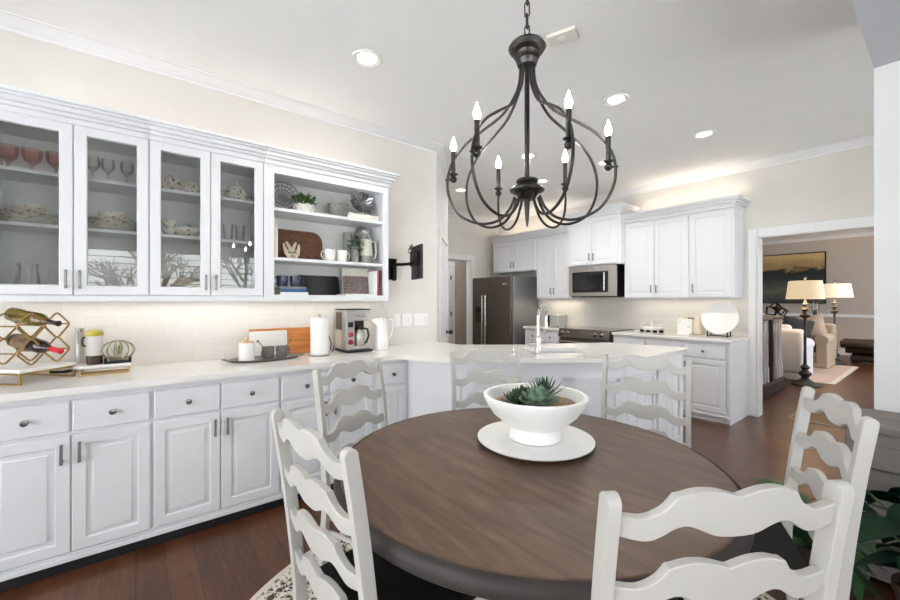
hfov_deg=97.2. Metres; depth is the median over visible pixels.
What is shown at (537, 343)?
kitchen faucet
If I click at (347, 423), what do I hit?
chair
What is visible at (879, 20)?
ceiling
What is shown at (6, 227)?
shelf
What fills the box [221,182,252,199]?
soup tureen
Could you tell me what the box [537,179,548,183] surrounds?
recessed light
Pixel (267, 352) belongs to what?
mug
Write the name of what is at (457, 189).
recessed light
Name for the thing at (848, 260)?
wall
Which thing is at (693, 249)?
upper cabinet
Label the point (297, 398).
base cabinet
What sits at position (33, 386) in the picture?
countertop
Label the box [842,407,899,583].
chest
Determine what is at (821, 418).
door mat
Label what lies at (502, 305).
refrigerator
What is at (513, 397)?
succulent
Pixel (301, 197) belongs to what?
potted plant
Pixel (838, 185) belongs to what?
wall
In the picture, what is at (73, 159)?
upper cabinet
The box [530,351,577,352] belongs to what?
sink
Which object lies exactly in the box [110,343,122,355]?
air plant
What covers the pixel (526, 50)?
chandelier
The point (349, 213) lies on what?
book
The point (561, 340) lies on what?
oven
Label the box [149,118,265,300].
upper cabinet
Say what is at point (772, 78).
ceiling
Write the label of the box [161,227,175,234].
tea cup
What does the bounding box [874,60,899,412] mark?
wall
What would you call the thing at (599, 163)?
recessed light
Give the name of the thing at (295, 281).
mug
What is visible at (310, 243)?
cutting board
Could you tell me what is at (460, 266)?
wall
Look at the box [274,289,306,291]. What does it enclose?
book
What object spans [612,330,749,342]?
countertop
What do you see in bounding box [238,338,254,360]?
canister
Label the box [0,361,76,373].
shelf
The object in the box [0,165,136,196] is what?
shelf
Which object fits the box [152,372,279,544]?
base cabinet
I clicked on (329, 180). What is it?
upper cabinet
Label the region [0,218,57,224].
dinner plate
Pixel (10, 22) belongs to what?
trim
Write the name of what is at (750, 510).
chair
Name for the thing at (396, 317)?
switch plate
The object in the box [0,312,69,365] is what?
wine rack
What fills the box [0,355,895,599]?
floor
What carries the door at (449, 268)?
in the wall at (460, 266)
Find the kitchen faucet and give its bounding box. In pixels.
[528,305,547,354]
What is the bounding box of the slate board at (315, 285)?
[298,275,339,294]
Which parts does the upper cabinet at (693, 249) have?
door, door, crown molding, door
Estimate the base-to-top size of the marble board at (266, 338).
0.189 m
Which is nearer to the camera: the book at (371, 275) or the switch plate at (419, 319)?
the book at (371, 275)
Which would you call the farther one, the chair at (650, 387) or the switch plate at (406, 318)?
the switch plate at (406, 318)
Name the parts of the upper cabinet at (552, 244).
door, crown molding, door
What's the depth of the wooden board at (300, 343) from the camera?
3.17 m
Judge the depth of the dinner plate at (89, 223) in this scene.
2.28 m
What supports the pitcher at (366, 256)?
on the upper cabinet at (329, 180)
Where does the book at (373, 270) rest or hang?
on the upper cabinet at (329, 180)
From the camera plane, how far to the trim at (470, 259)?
7.32 m
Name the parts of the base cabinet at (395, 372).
door, drawer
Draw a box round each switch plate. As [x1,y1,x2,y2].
[393,314,399,326]
[402,314,411,325]
[413,313,426,325]
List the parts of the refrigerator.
freezer door, handle, handle, fridge door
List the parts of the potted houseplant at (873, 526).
pot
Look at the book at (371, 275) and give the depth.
3.34 m
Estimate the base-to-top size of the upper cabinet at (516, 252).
0.660 m
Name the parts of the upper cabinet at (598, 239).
door, crown molding, door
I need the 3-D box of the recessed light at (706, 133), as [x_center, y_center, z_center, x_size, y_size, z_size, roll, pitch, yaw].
[2.418,-1.574,3.779,0.194,0.011,0.194,0,0,-38]
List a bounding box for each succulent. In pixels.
[500,389,526,404]
[510,384,528,395]
[519,385,559,406]
[524,376,563,393]
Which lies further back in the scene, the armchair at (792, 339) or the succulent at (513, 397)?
the armchair at (792, 339)
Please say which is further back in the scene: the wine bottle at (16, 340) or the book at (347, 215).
the book at (347, 215)
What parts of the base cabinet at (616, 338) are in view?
drawer, drawer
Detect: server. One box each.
[283,241,293,257]
[290,242,299,257]
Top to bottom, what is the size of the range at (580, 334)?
0.926 m
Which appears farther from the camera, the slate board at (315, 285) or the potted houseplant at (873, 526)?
the slate board at (315, 285)
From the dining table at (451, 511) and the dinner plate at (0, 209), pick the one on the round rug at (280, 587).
the dining table at (451, 511)
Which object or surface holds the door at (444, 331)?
in the wall at (441, 192)
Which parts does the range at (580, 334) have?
control panel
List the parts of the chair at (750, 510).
post, post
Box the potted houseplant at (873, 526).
[812,487,899,599]
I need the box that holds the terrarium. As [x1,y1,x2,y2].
[101,340,134,363]
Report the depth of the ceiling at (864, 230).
9.72 m
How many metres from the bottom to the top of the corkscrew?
0.016 m
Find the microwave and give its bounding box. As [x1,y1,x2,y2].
[569,264,624,296]
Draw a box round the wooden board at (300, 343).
[249,327,309,353]
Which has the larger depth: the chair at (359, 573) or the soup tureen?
the soup tureen
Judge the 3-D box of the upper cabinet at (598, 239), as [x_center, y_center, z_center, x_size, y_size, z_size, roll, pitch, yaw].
[2.188,-0.901,5.823,0.528,0.807,0.980,0,0,-38]
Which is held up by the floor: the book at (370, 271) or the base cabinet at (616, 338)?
the base cabinet at (616, 338)
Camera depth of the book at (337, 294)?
3.25 m
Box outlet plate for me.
[737,315,741,325]
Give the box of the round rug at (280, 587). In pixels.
[250,532,774,599]
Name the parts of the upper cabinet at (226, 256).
door, panel, handle, crown molding, handle, door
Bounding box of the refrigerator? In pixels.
[473,276,537,344]
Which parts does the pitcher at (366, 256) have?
handle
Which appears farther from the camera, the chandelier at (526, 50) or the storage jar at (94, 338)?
the storage jar at (94, 338)
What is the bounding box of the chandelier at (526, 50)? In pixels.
[445,0,617,230]
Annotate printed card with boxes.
[677,319,691,334]
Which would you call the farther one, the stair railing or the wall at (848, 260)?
the wall at (848, 260)
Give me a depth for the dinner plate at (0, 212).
2.08 m
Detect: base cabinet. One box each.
[0,386,151,591]
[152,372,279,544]
[279,362,372,505]
[373,360,407,431]
[408,354,682,442]
[525,328,558,344]
[613,335,681,346]
[682,340,747,425]
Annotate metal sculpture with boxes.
[765,302,787,315]
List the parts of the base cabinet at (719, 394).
drawer, door, molding, panel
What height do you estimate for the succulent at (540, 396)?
0.092 m
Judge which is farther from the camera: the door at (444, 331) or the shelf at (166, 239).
the door at (444, 331)
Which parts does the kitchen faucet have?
spout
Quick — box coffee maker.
[329,308,372,352]
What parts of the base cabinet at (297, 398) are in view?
drawer, door, molding, drawer, door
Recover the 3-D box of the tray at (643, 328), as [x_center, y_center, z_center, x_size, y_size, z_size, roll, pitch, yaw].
[2.669,0.344,5.258,0.195,0.162,0.325,0,0,-38]
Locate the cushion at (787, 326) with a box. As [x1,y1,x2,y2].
[765,324,791,328]
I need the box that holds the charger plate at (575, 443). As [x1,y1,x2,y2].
[478,421,594,461]
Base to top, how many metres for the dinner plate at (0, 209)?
0.014 m
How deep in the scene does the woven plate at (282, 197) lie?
3.06 m
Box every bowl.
[11,203,45,211]
[97,210,125,218]
[161,278,199,286]
[174,226,199,236]
[181,180,199,192]
[350,191,375,213]
[484,383,588,446]
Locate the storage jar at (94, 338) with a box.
[81,329,103,364]
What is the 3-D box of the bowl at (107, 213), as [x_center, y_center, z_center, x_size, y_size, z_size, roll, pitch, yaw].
[-2.021,-0.498,2.373,0.132,0.050,0.132,0,0,-38]
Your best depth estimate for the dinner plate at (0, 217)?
2.09 m
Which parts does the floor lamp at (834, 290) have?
lamp shade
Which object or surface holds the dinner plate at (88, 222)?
on the dinner plate at (89, 223)
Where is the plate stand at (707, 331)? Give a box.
[707,331,731,336]
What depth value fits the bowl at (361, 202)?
3.42 m
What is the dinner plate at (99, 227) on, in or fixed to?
on the upper cabinet at (73, 159)
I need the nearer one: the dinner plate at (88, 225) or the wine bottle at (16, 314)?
the wine bottle at (16, 314)
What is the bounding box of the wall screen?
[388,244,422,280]
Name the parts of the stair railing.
newel post, handrail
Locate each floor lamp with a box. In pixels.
[786,276,825,386]
[823,280,853,363]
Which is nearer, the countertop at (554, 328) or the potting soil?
the potting soil
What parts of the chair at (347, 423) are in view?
post, post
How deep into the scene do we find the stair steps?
5.67 m
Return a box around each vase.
[343,232,351,261]
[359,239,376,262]
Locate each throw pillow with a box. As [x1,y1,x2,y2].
[783,316,814,337]
[797,313,827,339]
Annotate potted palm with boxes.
[751,477,897,599]
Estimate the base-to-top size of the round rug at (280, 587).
0.013 m
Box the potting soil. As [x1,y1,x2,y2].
[495,395,575,406]
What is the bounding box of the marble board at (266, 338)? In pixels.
[249,330,286,355]
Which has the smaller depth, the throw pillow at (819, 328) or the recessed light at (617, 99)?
the recessed light at (617, 99)
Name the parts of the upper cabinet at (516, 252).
door, crown molding, door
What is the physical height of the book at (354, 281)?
0.216 m
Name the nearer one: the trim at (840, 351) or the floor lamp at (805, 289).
the floor lamp at (805, 289)
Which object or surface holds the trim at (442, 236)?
attached to the wall at (441, 192)
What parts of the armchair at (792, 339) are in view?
backrest, arm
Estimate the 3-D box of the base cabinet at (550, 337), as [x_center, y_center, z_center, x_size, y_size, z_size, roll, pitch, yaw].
[1.659,0.901,6.389,0.652,0.878,0.695,0,0,-38]
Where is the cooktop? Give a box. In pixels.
[564,326,632,331]
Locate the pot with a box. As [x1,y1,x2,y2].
[793,529,811,563]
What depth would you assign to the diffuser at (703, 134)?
3.78 m
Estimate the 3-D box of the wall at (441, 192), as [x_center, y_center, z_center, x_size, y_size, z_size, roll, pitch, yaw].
[-0.135,-0.120,4.766,0.100,2.920,1.362,0,0,5]
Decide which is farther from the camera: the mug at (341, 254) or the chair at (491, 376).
the mug at (341, 254)
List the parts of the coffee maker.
tank, panel, lid, recess panel, warming plate, carafe lid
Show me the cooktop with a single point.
(589, 328)
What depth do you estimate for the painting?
10.44 m
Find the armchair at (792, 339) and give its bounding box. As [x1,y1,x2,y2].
[765,324,814,379]
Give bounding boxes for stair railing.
[763,316,783,383]
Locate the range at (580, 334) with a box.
[558,326,632,343]
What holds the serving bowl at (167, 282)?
in the upper cabinet at (226, 256)
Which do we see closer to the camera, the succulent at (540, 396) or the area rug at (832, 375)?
the succulent at (540, 396)
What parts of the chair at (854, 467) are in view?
seat, post, post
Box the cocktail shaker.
[74,328,84,371]
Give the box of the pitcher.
[371,318,393,349]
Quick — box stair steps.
[763,364,785,398]
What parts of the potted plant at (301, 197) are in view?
pot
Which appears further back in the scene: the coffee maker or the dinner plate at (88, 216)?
the coffee maker
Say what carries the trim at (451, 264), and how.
attached to the wall at (460, 266)
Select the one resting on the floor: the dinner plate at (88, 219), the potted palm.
the potted palm
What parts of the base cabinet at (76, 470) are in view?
knob, drawer, door, handle, molding, handle, drawer, door, knob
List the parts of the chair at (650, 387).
post, post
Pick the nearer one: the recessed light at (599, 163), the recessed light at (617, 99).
the recessed light at (617, 99)
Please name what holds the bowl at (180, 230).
on the upper cabinet at (226, 256)
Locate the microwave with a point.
(598, 280)
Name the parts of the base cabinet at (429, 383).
panel, panel frame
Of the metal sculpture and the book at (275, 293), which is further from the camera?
the metal sculpture
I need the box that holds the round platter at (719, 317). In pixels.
[701,302,738,333]
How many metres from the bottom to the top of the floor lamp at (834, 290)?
1.754 m
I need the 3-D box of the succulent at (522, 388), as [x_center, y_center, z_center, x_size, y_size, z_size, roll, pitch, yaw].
[0.296,0.394,1.643,0.128,0.082,0.136,0,0,-38]
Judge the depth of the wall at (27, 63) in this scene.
2.83 m
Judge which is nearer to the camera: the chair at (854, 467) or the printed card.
the chair at (854, 467)
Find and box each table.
[333,407,754,599]
[840,338,873,362]
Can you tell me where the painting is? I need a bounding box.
[763,251,825,303]
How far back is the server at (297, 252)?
3.07 m
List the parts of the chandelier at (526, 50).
candle bulb, candle bulb, cage arm, cage arm, cage arm, candle bulb, scroll arm, stem, chain, scroll arm, cage arm, candle bulb, cage arm, candle bulb, cage arm, candle bulb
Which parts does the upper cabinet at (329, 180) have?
panel, shelf, shelf, crown molding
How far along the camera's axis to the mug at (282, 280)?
2.89 m
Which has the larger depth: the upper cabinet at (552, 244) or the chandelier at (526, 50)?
the upper cabinet at (552, 244)
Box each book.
[274,222,274,256]
[274,286,305,288]
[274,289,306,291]
[274,292,307,294]
[275,224,277,256]
[337,294,372,295]
[341,268,368,293]
[347,212,378,218]
[347,215,378,220]
[367,270,378,295]
[368,272,374,295]
[370,271,376,295]
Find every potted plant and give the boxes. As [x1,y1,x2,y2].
[287,192,317,211]
[345,235,365,261]
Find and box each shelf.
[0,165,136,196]
[0,220,136,239]
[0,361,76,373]
[161,188,253,210]
[161,234,253,247]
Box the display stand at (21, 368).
[0,361,76,385]
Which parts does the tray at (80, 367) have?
frame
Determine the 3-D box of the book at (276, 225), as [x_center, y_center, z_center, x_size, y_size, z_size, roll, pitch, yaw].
[-1.306,-0.428,2.934,0.018,0.245,0.180,0,0,-38]
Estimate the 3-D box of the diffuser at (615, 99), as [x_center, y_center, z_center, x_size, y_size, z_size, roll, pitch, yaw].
[1.308,-1.578,3.128,0.119,0.002,0.119,0,0,-38]
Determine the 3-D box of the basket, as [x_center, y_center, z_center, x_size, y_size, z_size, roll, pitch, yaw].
[-0.918,-0.722,3.255,0.166,0.122,0.166,0,0,-38]
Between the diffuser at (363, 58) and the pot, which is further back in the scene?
the diffuser at (363, 58)
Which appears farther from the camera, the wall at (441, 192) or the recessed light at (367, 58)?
the wall at (441, 192)
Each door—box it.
[441,240,452,342]
[448,267,451,343]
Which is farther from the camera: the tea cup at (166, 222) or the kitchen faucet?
the kitchen faucet
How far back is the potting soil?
1.62 m
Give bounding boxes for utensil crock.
[681,315,703,334]
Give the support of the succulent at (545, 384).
on the potting soil
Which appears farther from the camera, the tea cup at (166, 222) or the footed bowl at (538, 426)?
the tea cup at (166, 222)
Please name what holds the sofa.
on the area rug at (832, 375)
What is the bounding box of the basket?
[327,202,347,216]
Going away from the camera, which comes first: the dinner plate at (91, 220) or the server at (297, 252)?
the dinner plate at (91, 220)
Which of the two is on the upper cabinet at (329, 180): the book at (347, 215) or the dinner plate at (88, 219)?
the book at (347, 215)
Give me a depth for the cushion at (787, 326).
6.89 m
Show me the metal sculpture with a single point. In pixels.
(780, 307)
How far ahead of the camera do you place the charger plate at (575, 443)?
1.52 m
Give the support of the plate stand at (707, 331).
on the countertop at (665, 335)
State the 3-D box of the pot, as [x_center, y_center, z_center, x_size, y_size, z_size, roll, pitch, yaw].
[1.750,1.250,1.920,0.231,0.180,0.232,0,0,-38]
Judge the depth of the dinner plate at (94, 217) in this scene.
2.29 m
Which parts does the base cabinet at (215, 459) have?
door, drawer, handle, molding, handle, drawer, door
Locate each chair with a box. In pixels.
[270,408,486,599]
[312,357,387,565]
[450,349,520,409]
[591,479,854,599]
[601,354,691,447]
[682,386,879,599]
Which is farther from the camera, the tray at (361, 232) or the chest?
the tray at (361, 232)
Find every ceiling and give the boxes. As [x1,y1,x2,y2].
[0,0,873,217]
[763,229,873,241]
[852,0,899,67]
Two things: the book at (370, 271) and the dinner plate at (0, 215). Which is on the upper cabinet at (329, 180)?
the book at (370, 271)
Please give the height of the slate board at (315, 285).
0.164 m
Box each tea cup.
[161,219,176,227]
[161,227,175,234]
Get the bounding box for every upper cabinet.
[0,83,149,300]
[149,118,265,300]
[263,144,399,300]
[490,230,536,273]
[533,225,583,298]
[560,202,640,266]
[621,194,750,297]
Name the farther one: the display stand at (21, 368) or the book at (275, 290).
the book at (275, 290)
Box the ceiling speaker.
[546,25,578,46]
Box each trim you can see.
[0,9,873,222]
[439,227,447,342]
[448,253,474,344]
[448,261,454,343]
[748,215,873,416]
[763,232,873,244]
[763,313,873,355]
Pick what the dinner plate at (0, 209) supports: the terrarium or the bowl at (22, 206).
the bowl at (22, 206)
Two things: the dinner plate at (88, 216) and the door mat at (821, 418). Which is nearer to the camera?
the dinner plate at (88, 216)
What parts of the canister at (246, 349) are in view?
lid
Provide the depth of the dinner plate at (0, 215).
2.08 m
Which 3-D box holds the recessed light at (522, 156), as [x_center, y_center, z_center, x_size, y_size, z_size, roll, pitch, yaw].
[0.856,-1.574,4.356,0.194,0.011,0.194,0,0,-38]
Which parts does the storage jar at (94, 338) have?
lid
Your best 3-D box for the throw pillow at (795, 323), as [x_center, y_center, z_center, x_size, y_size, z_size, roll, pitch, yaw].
[7.180,0.620,8.229,0.596,0.582,0.199,0,0,45]
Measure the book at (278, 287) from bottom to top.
0.016 m
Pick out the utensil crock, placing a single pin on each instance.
(697, 327)
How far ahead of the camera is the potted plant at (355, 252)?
3.25 m
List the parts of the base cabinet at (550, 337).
drawer, drawer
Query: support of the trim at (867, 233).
attached to the wall at (848, 260)
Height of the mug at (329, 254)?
0.092 m
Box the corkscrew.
[49,369,71,372]
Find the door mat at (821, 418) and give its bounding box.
[788,411,844,428]
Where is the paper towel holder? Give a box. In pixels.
[309,314,329,356]
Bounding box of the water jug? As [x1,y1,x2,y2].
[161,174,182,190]
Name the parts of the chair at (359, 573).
post, post, seat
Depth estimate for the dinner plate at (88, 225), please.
2.29 m
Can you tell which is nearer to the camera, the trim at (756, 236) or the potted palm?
the potted palm
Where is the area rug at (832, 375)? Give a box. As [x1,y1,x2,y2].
[786,365,857,384]
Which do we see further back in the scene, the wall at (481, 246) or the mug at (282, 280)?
the wall at (481, 246)
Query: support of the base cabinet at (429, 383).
on the floor
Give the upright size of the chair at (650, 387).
0.998 m
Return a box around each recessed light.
[352,49,381,67]
[454,188,464,191]
[519,153,536,159]
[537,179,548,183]
[596,160,612,165]
[603,93,628,106]
[692,130,715,138]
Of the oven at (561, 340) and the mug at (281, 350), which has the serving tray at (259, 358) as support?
the mug at (281, 350)
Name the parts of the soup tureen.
lid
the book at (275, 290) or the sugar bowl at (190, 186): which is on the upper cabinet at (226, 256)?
the sugar bowl at (190, 186)
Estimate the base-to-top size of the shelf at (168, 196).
0.018 m
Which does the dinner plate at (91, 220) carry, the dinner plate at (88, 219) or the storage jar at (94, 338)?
the dinner plate at (88, 219)
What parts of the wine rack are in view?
rod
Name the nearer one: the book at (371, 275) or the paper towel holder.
the paper towel holder
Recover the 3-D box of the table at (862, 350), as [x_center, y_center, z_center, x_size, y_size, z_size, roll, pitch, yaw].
[9.140,1.085,8.096,0.808,0.494,1.638,0,0,-38]
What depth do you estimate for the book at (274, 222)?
2.85 m
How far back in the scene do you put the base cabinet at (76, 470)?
1.95 m
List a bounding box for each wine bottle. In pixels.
[4,308,61,325]
[6,333,63,353]
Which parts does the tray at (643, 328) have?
dish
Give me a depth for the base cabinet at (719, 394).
4.39 m
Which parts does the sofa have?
seat, arm, backrest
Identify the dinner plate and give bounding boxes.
[0,209,58,217]
[0,210,58,218]
[0,212,58,219]
[0,214,58,221]
[0,215,58,222]
[0,217,58,224]
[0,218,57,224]
[88,216,136,222]
[88,217,135,223]
[88,219,136,225]
[88,220,136,226]
[88,222,135,227]
[88,223,136,229]
[88,225,136,230]
[88,226,135,231]
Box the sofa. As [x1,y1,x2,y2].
[782,320,835,368]
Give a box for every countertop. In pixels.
[0,342,687,402]
[523,325,577,330]
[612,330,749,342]
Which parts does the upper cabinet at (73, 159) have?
door, handle, panel, crown molding, handle, door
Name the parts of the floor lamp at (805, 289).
lamp shade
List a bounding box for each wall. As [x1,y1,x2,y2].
[0,30,435,376]
[436,154,447,341]
[448,215,498,277]
[448,260,465,344]
[499,145,873,336]
[763,236,873,348]
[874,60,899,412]
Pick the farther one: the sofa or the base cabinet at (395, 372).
the sofa
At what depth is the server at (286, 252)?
3.04 m
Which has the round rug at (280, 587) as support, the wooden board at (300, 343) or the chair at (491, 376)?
the chair at (491, 376)
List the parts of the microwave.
door glass, handle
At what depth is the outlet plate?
4.67 m
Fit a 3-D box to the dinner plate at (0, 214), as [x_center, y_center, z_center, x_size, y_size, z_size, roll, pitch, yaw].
[-2.290,-0.437,2.159,0.236,0.014,0.236,0,0,21]
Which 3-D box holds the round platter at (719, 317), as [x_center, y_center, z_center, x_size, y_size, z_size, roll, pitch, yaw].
[3.156,0.212,4.648,0.101,0.372,0.384,0,0,-39]
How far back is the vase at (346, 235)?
3.32 m
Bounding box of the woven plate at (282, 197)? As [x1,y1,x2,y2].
[274,181,299,209]
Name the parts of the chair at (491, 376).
post, post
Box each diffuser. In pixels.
[358,53,375,63]
[608,96,623,103]
[697,132,710,136]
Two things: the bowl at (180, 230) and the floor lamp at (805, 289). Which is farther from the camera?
the floor lamp at (805, 289)
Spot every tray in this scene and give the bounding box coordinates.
[72,362,130,376]
[221,353,303,362]
[352,227,372,253]
[639,320,663,332]
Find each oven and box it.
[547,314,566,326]
[558,337,609,343]
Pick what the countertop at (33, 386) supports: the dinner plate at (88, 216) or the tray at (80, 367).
the tray at (80, 367)
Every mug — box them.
[261,346,273,358]
[274,275,287,285]
[276,345,290,357]
[290,276,304,286]
[320,249,335,260]
[337,250,349,261]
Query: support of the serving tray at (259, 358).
on the countertop at (33, 386)
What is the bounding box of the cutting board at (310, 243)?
[278,229,322,259]
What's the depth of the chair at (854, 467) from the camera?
1.34 m

